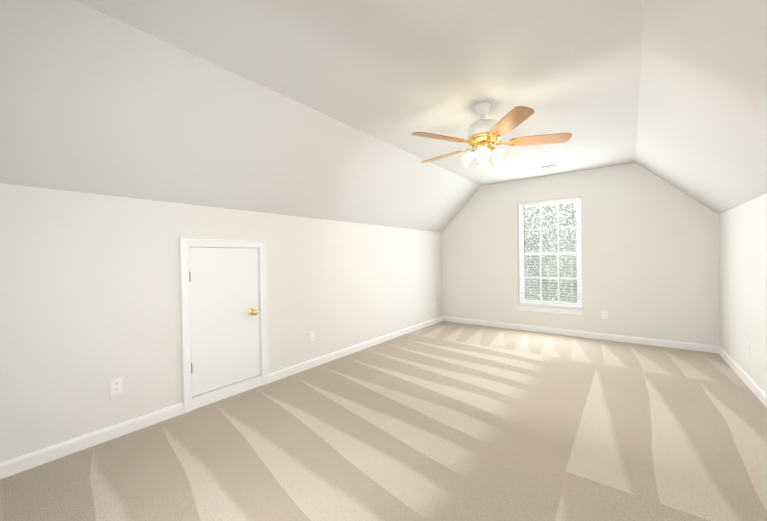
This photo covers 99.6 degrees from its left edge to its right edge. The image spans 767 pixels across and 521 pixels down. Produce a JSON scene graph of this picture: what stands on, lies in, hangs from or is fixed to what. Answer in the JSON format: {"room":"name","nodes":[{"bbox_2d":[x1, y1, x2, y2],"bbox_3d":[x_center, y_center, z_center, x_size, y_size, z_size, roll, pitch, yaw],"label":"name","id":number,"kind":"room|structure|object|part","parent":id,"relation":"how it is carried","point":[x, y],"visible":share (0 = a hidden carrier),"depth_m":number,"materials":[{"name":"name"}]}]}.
{"room":"empty attic room","nodes":[
{"label":"empty attic room","id":0,"kind":"room"},
{"bbox_2d":[0,183,441,461],"bbox_3d":[-1.459,0.366,3.034,0.150,1.760,8.670,0,1,37],"label":"wall","id":1,"kind":"structure","parent":0,"point":[90,303],"depth_m":2.41,"materials":[{"name":"paint"}]},
{"bbox_2d":[110,377,122,395],"bbox_3d":[-1.906,0.899,2.312,0.008,0.115,0.070,0,1,37],"label":"electrical outlet","id":2,"kind":"object","parent":1,"relation":"attached to","point":[116,386],"visible":1,"depth_m":2.31,"materials":[{"name":"plastic"}]},
{"bbox_2d":[0,316,442,478],"bbox_3d":[-0.574,1.177,4.051,0.015,0.092,5.707,0,1,37],"label":"baseboard","id":3,"kind":"structure","parent":1,"relation":"attached to","point":[18,464],"depth_m":2.37,"materials":[{"name":"paint"}]},
{"bbox_2d":[179,238,268,413],"bbox_3d":[-1.437,0.528,2.974,0.186,1.436,0.781,0,1,37],"label":"door","id":4,"kind":"structure","parent":1,"relation":"attached to","point":[224,322],"depth_m":2.92,"materials":[{"name":"paint"}]},
{"bbox_2d":[309,331,313,340],"bbox_3d":[-0.825,0.870,3.731,0.008,0.115,0.070,0,1,37],"label":"electrical outlet","id":5,"kind":"object","parent":1,"relation":"attached to","point":[311,335],"visible":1,"depth_m":3.72,"materials":[{"name":"plastic"}]},
{"bbox_2d":[0,0,480,231],"bbox_3d":[-1.157,-0.937,2.776,0.960,0.940,8.670,0,1,37],"label":"ceiling","id":6,"kind":"structure","parent":0,"point":[92,101],"depth_m":2.22,"materials":[{"name":"paint"}]},
{"bbox_2d":[75,0,643,185],"bbox_3d":[0.086,-1.346,1.820,2.182,0.140,8.670,0,1,37],"label":"ceiling","id":7,"kind":"structure","parent":0,"point":[397,73],"depth_m":2.09,"materials":[{"name":"paint"}]},
{"bbox_2d":[412,102,571,169],"bbox_3d":[0.837,-1.032,2.755,1.281,0.529,1.272,0,1,37],"label":"fan","id":8,"kind":"object","parent":7,"relation":"hanging from","point":[484,134],"visible":1,"depth_m":2.62,"materials":[{"name":"brown wood"}]},
{"bbox_3d":[0.494,-0.981,2.557,0.584,0.055,0.138,-1,13,-24],"label":"blade","id":9,"kind":"part","parent":8,"relation":"part of","materials":[{"name":"brown wood"}]},
{"bbox_3d":[0.580,-0.987,2.994,0.138,0.055,0.584,-17,11,-41],"label":"blade","id":10,"kind":"part","parent":8,"relation":"part of","materials":[{"name":"brown wood"}]},
{"bbox_3d":[1.021,-0.994,3.047,0.138,0.055,0.584,-14,-6,29],"label":"blade","id":11,"kind":"part","parent":8,"relation":"part of","materials":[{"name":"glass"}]},
{"bbox_3d":[0.882,-0.985,2.341,0.138,0.055,0.584,11,-1,-6],"label":"blade","id":12,"kind":"part","parent":8,"relation":"part of","materials":[{"name":"brown wood"}]},
{"bbox_3d":[1.208,-0.993,2.643,0.584,0.055,0.138,-1,-11,12],"label":"blade","id":13,"kind":"part","parent":8,"relation":"part of","materials":[{"name":"brown wood"}]},
{"bbox_2d":[522,162,560,170],"bbox_3d":[2.245,-1.329,4.620,0.466,0.013,0.206,0,1,37],"label":"ceiling vent","id":14,"kind":"object","parent":7,"relation":"in","point":[541,166],"visible":0.98,"depth_m":4.60,"materials":[{"name":"grey metal"}]},
{"bbox_2d":[0,321,766,520],"bbox_3d":[0.126,1.293,1.845,4.100,0.120,8.670,0,1,37],"label":"floor","id":15,"kind":"structure","parent":0,"point":[446,421],"depth_m":2.14,"materials":[{"name":"carpet"}]},
{"bbox_2d":[441,163,719,345],"bbox_3d":[2.687,-0.153,5.220,4.100,2.630,0.150,0,1,37],"label":"wall","id":16,"kind":"structure","parent":0,"point":[650,253],"depth_m":4.67,"materials":[{"name":"paint"}]},
{"bbox_2d":[516,200,584,315],"bbox_3d":[2.661,-0.066,5.217,0.984,1.800,0.179,0,1,37],"label":"window","id":17,"kind":"structure","parent":16,"relation":"in","point":[553,309],"depth_m":5.22,"materials":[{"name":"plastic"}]},
{"bbox_2d":[518,197,581,307],"bbox_3d":[2.645,-0.116,5.197,0.902,1.694,0.062,0,1,37],"label":"window blinds","id":18,"kind":"object","parent":17,"relation":"attached to","point":[548,223],"visible":0.92,"depth_m":5.18,"materials":[{"name":"white plastic"}]},
{"bbox_2d":[443,316,718,352],"bbox_3d":[2.656,1.117,5.166,3.800,0.092,0.015,0,1,37],"label":"baseboard","id":19,"kind":"structure","parent":16,"relation":"attached to","point":[661,343],"depth_m":4.79,"materials":[{"name":"paint"}]},
{"bbox_2d":[602,311,606,318],"bbox_3d":[3.226,0.798,4.730,0.070,0.115,0.008,0,1,37],"label":"electrical outlet","id":20,"kind":"object","parent":16,"relation":"attached to","point":[604,314],"visible":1,"depth_m":4.73,"materials":[{"name":"plastic"}]},
{"bbox_2d":[636,0,766,213],"bbox_3d":[1.340,-0.956,0.872,0.960,0.940,8.670,0,1,37],"label":"ceiling","id":21,"kind":"structure","parent":0,"point":[702,126],"depth_m":2.02,"materials":[{"name":"paint"}]},
{"bbox_2d":[719,193,766,393],"bbox_3d":[1.682,0.341,0.639,0.150,1.760,8.670,0,1,37],"label":"wall","id":22,"kind":"structure","parent":0,"point":[743,270],"depth_m":3.10,"materials":[{"name":"paint"}]},
{"bbox_2d":[718,346,766,407],"bbox_3d":[1.629,1.175,0.697,0.015,0.092,8.370,0,1,37],"label":"baseboard","id":23,"kind":"structure","parent":22,"relation":"attached to","point":[754,387],"depth_m":3.09,"materials":[{"name":"paint"}]},
{"bbox_2d":[747,341,749,354],"bbox_3d":[3.402,0.812,3.021,0.008,0.115,0.070,0,1,37],"label":"electrical outlet","id":24,"kind":"object","parent":22,"relation":"attached to","point":[748,347],"visible":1,"depth_m":3.01,"materials":[{"name":"plastic"}]},
{"label":"outside","id":25,"kind":"structure","parent":0,"visible":0},
{"bbox_2d":[524,203,576,302],"bbox_3d":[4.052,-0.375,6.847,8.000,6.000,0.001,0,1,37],"label":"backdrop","id":26,"kind":"structure","parent":25,"point":[571,208],"depth_m":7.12,"materials":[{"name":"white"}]}
]}

